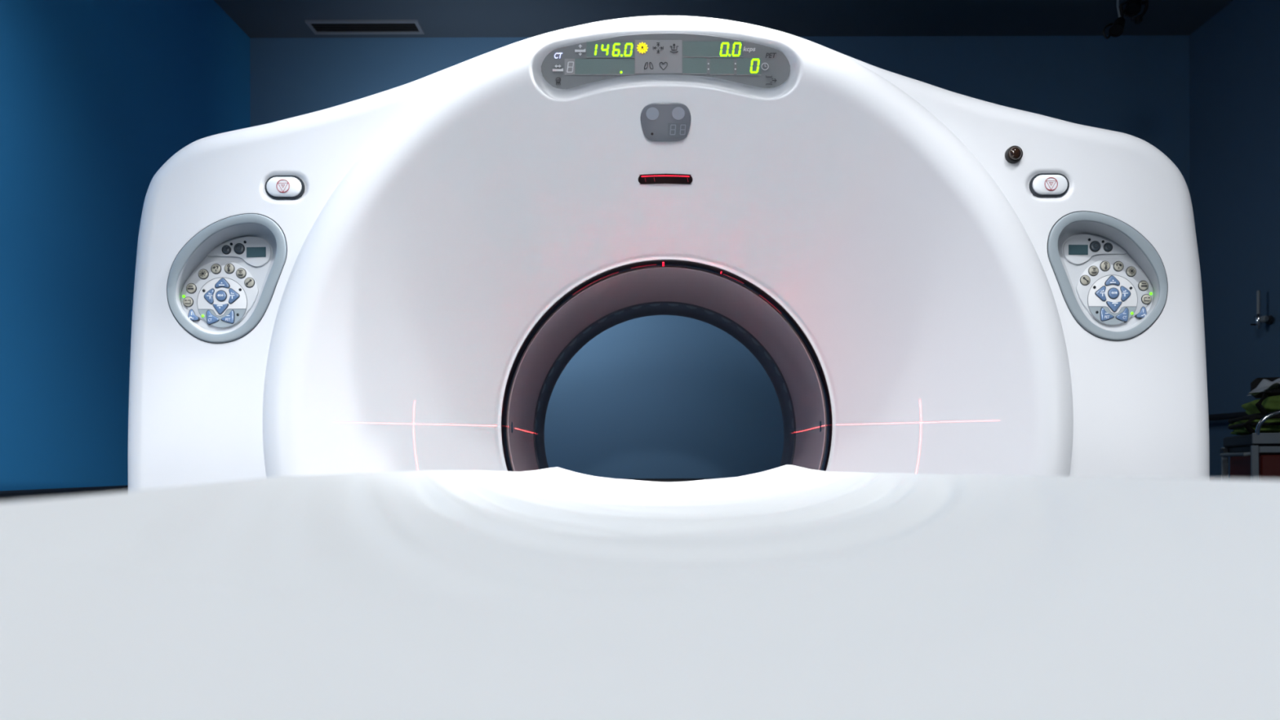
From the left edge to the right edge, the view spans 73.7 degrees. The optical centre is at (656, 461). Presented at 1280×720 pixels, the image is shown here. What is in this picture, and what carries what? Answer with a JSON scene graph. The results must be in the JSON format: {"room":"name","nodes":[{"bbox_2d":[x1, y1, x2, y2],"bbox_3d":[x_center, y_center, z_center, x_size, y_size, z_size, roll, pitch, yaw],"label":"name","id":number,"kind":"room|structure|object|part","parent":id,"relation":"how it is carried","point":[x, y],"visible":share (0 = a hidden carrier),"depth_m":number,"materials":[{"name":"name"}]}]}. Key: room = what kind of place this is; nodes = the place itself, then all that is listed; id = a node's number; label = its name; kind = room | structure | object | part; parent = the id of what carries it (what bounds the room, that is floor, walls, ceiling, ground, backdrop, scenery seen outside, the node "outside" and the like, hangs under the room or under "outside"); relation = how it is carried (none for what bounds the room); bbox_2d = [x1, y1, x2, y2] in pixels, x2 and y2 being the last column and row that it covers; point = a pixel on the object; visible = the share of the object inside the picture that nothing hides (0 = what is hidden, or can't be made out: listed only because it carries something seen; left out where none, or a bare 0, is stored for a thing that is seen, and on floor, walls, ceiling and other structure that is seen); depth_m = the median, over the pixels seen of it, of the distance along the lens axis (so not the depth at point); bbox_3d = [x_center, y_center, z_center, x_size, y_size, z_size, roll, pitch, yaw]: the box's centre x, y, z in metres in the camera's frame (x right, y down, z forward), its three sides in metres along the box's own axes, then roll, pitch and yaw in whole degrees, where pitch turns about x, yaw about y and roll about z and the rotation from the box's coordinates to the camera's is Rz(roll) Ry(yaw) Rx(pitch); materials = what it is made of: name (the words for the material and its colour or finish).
{"room":"radiology room","nodes":[
{"label":"radiology room","id":0,"kind":"room"},
{"bbox_2d":[0,0,250,490],"bbox_3d":[-1.876,-0.435,0.610,0.120,2.920,6.420,0,0,0],"label":"wall","id":1,"kind":"structure","parent":0,"point":[96,96],"depth_m":2.71,"materials":[{"name":"blue paint"}]},
{"bbox_2d":[0,484,128,502],"bbox_3d":[-1.803,0.162,0.598,0.024,0.160,6.396,0,0,0],"label":"guard","id":2,"kind":"object","parent":1,"relation":"attached to","point":[20,495],"depth_m":2.54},
{"bbox_2d":[249,35,1190,478],"bbox_3d":[0.286,-0.441,3.880,4.445,2.920,0.120,0,0,0],"label":"wall","id":3,"kind":"structure","parent":0,"point":[655,396],"depth_m":3.82,"materials":[{"name":"blue paint"}]},
{"bbox_2d":[619,478,714,481],"bbox_3d":[0.288,0.156,3.808,4.205,0.160,0.024,0,0,0],"label":"guard","id":4,"kind":"object","parent":3,"relation":"attached to","point":[642,479],"depth_m":3.80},
{"bbox_2d":[213,0,1233,38],"bbox_3d":[0.282,-1.961,0.610,4.445,0.120,6.660,0,0,0],"label":"ceiling","id":5,"kind":"structure","parent":0,"point":[258,19],"depth_m":3.63,"materials":[{"name":"paint"}]},
{"bbox_2d":[304,19,424,34],"bbox_3d":[-1.269,-1.893,3.720,0.484,0.008,0.110,0,0,0],"label":"ceiling vent","id":6,"kind":"object","parent":5,"relation":"in","point":[317,26],"visible":1,"depth_m":3.72,"materials":[{"name":"grey metal"}]},
{"bbox_3d":[-1.269,-1.891,3.700,0.452,0.004,0.003,0,0,0],"label":"blade","id":7,"kind":"part","parent":6,"relation":"part of","materials":[{"name":"black metal"}]},
{"bbox_3d":[-1.269,-1.891,3.720,0.452,0.004,0.003,0,0,0],"label":"blade","id":8,"kind":"part","parent":6,"relation":"part of","materials":[{"name":"black metal"}]},
{"bbox_3d":[-1.269,-1.891,3.740,0.452,0.004,0.003,0,0,0],"label":"blade","id":9,"kind":"part","parent":6,"relation":"part of","materials":[{"name":"black metal"}]},
{"bbox_2d":[1102,0,1148,39],"bbox_3d":[1.648,-1.694,2.983,0.161,0.422,0.066,0,0,0],"label":"ceiling spotlight","id":10,"kind":"object","parent":5,"relation":"hanging from","point":[1133,7],"visible":1,"depth_m":2.99,"materials":[{"name":"grey metal"}]},
{"bbox_3d":[1.627,-1.728,3.000,0.021,0.352,0.008,0,0,0],"label":"rod","id":11,"kind":"part","parent":10,"relation":"part of","materials":[{"name":"grey metal"}]},
{"bbox_3d":[1.633,-1.577,3.000,0.018,0.049,0.013,0,0,0],"label":"arm","id":12,"kind":"part","parent":10,"relation":"part of","materials":[{"name":"white metal"}]},
{"bbox_2d":[1189,0,1279,478],"bbox_3d":[2.449,-0.447,0.610,0.120,2.920,6.420,0,0,0],"label":"wall","id":13,"kind":"structure","parent":0,"point":[1234,55],"depth_m":3.52,"materials":[{"name":"blue paint"}]},
{"bbox_2d":[1208,411,1248,420],"bbox_3d":[2.358,-0.172,3.040,0.063,0.051,1.480,0,0,0],"label":"wall handrail","id":14,"kind":"object","parent":13,"relation":"attached to","point":[1234,415],"visible":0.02,"depth_m":3.49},
{"bbox_2d":[1250,290,1273,328],"bbox_3d":[2.352,-0.590,3.310,0.083,0.150,0.049,0,0,-11],"label":"gas valve","id":15,"kind":"object","parent":13,"relation":"attached to","point":[1259,318],"visible":1,"depth_m":3.31,"materials":[{"name":"silver metal"}]},
{"bbox_3d":[2.346,-0.550,3.297,0.026,0.026,0.026,0,0,-11],"label":"knob","id":16,"kind":"part","parent":15,"relation":"part of","materials":[{"name":"grey metal"}]},
{"bbox_3d":[2.369,-0.550,3.320,0.040,0.036,0.036,0,0,0],"label":"wall plate","id":17,"kind":"part","parent":15,"relation":"part of","materials":[{"name":"metal"}]},
{"bbox_3d":[0.291,1.079,0.610,4.445,0.120,6.660,0,0,0],"label":"floor","id":18,"kind":"structure","parent":0,"visible":0},
{"bbox_2d":[128,15,1209,491],"bbox_3d":[0.026,0.034,2.208,2.330,1.986,0.965,0,0,0],"label":"gantry","id":19,"kind":"object","parent":18,"relation":"on","point":[922,277],"visible":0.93,"depth_m":1.80,"materials":[{"name":"white plastic"}]},
{"bbox_2d":[175,223,276,333],"bbox_3d":[-0.910,-0.384,1.827,0.220,0.233,0.059,0,0,0],"label":"control panel","id":20,"kind":"object","parent":19,"relation":"on","point":[226,273],"depth_m":1.82,"materials":[{"name":"white plastic"}]},
{"bbox_3d":[-0.904,-0.385,1.802,0.251,0.271,0.020,0,0,0],"label":"control panel","id":21,"kind":"part","parent":19,"relation":"part of","materials":[{"name":"grey plastic"}]},
{"bbox_2d":[206,236,271,267],"bbox_3d":[-0.904,-0.453,1.847,0.140,0.070,0.018,0,0,0],"label":"display panel","id":22,"kind":"object","parent":19,"relation":"attached to","point":[225,251],"depth_m":1.84,"materials":[{"name":"white plastic"}]},
{"bbox_2d":[646,106,658,119],"bbox_3d":[-0.009,-0.731,1.793,0.027,0.022,0.014,0,0,0],"label":"lamp","id":23,"kind":"object","parent":19,"relation":"attached to","point":[652,113],"depth_m":1.79,"materials":[{"name":"grey plastic"}]},
{"bbox_3d":[0.019,-0.719,1.809,0.107,0.071,0.052,0,0,0],"label":"patient signal panel","id":24,"kind":"part","parent":19,"relation":"part of","materials":[{"name":"grey plastic"}]},
{"bbox_3d":[0.019,-0.823,1.756,0.514,0.090,0.061,0,0,0],"label":"display panel","id":25,"kind":"part","parent":19,"relation":"part of","materials":[{"name":"grey plastic"}]},
{"bbox_2d":[671,106,684,119],"bbox_3d":[0.046,-0.731,1.793,0.027,0.022,0.014,0,0,0],"label":"lamp","id":26,"kind":"object","parent":19,"relation":"attached to","point":[677,113],"depth_m":1.79,"materials":[{"name":"grey plastic"}]},
{"bbox_2d":[1062,234,1127,265],"bbox_3d":[0.950,-0.458,1.847,0.140,0.070,0.018,0,0,0],"label":"display panel","id":27,"kind":"object","parent":19,"relation":"attached to","point":[1077,249],"depth_m":1.84,"materials":[{"name":"white plastic"}]},
{"bbox_3d":[0.949,-0.390,1.802,0.251,0.271,0.020,0,0,0],"label":"control panel","id":28,"kind":"part","parent":19,"relation":"part of","materials":[{"name":"grey plastic"}]},
{"bbox_2d":[1057,221,1159,331],"bbox_3d":[0.955,-0.390,1.827,0.221,0.233,0.059,0,0,0],"label":"control panel","id":29,"kind":"object","parent":19,"relation":"on","point":[1108,271],"depth_m":1.82,"materials":[{"name":"white plastic"}]},
{"bbox_2d":[1219,409,1279,479],"bbox_3d":[2.026,0.431,2.613,0.451,1.167,0.466,0,0,24],"label":"trolley","id":30,"kind":"object","parent":18,"relation":"on","point":[1256,455],"visible":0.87,"depth_m":2.50,"materials":[{"name":"grey metal"}]},
{"bbox_3d":[1.930,0.434,2.897,0.018,0.962,0.018,0,0,24],"label":"post","id":31,"kind":"part","parent":30,"relation":"part of","materials":[{"name":"grey metal"}]},
{"bbox_3d":[1.830,-0.022,2.695,0.028,0.014,0.371,0,0,24],"label":"rail","id":32,"kind":"part","parent":30,"relation":"part of","materials":[{"name":"grey metal"}]},
{"bbox_2d":[1222,434,1279,447],"bbox_3d":[2.032,-0.065,2.614,0.428,0.034,0.443,0,0,24],"label":"countertop","id":33,"kind":"structure","parent":30,"relation":"on","point":[1242,440],"depth_m":2.68,"materials":[{"name":"grey"}]},
{"bbox_2d":[1227,414,1279,435],"bbox_3d":[2.020,-0.111,2.636,0.420,0.057,0.418,0,0,24],"label":"bag","id":34,"kind":"object","parent":30,"relation":"on","point":[1240,426],"visible":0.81,"depth_m":2.56,"materials":[{"name":"fabric"}]},
{"bbox_3d":[1.776,-0.111,2.558,0.042,0.055,0.018,0,0,-11],"label":"corner trim","id":35,"kind":"part","parent":34,"relation":"part of","materials":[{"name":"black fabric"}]},
{"bbox_2d":[1240,393,1279,420],"bbox_3d":[2.026,-0.170,2.623,0.370,0.069,0.359,0,0,24],"label":"bag","id":36,"kind":"object","parent":34,"relation":"on","point":[1265,405],"visible":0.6,"depth_m":2.56,"materials":[{"name":"fabric"}]},
{"bbox_3d":[1.813,-0.172,2.558,0.039,0.064,0.017,0,0,-11],"label":"corner trim","id":37,"kind":"part","parent":36,"relation":"part of","materials":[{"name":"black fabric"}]},
{"bbox_2d":[1247,377,1279,395],"bbox_3d":[1.938,-0.223,2.601,0.224,0.064,0.260,0,0,24],"label":"plastic wrapper","id":38,"kind":"object","parent":36,"relation":"on","point":[1264,384],"visible":1,"depth_m":2.62,"materials":[{"name":"plastic"}]},
{"bbox_2d":[1250,377,1279,398],"bbox_3d":[2.082,-0.239,2.728,0.300,0.065,0.065,0,0,24],"label":"case","id":39,"kind":"object","parent":36,"relation":"on","point":[1255,382],"visible":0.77,"depth_m":2.76,"materials":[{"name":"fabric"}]},
{"bbox_2d":[1227,444,1279,452],"bbox_3d":[2.032,-0.039,2.614,0.408,0.018,0.415,0,0,24],"label":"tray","id":40,"kind":"object","parent":30,"relation":"on","point":[1231,448],"depth_m":2.55,"materials":[{"name":"grey metal"}]},
{"bbox_3d":[1.753,0.434,2.500,0.018,0.962,0.018,0,0,24],"label":"post","id":41,"kind":"part","parent":30,"relation":"part of","materials":[{"name":"grey metal"}]},
{"bbox_3d":[1.940,-0.115,2.406,0.421,0.075,0.012,0,0,24],"label":"push handle","id":42,"kind":"part","parent":30,"relation":"part of","materials":[{"name":"silver metal"}]},
{"bbox_3d":[1.948,0.086,2.424,0.388,0.210,0.016,0,0,24],"label":"drawer","id":43,"kind":"part","parent":30,"relation":"part of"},
{"bbox_3d":[0.017,0.522,0.583,0.510,0.996,2.025,0,0,0],"label":"table","id":44,"kind":"object","parent":18,"relation":"on","visible":0},
{"bbox_2d":[0,464,1279,719],"bbox_3d":[0.013,0.134,0.580,0.585,0.254,2.059,0,0,0],"label":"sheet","id":45,"kind":"object","parent":44,"relation":"on","point":[787,592],"visible":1,"depth_m":0.26,"materials":[{"name":"white fabric"}]}
]}

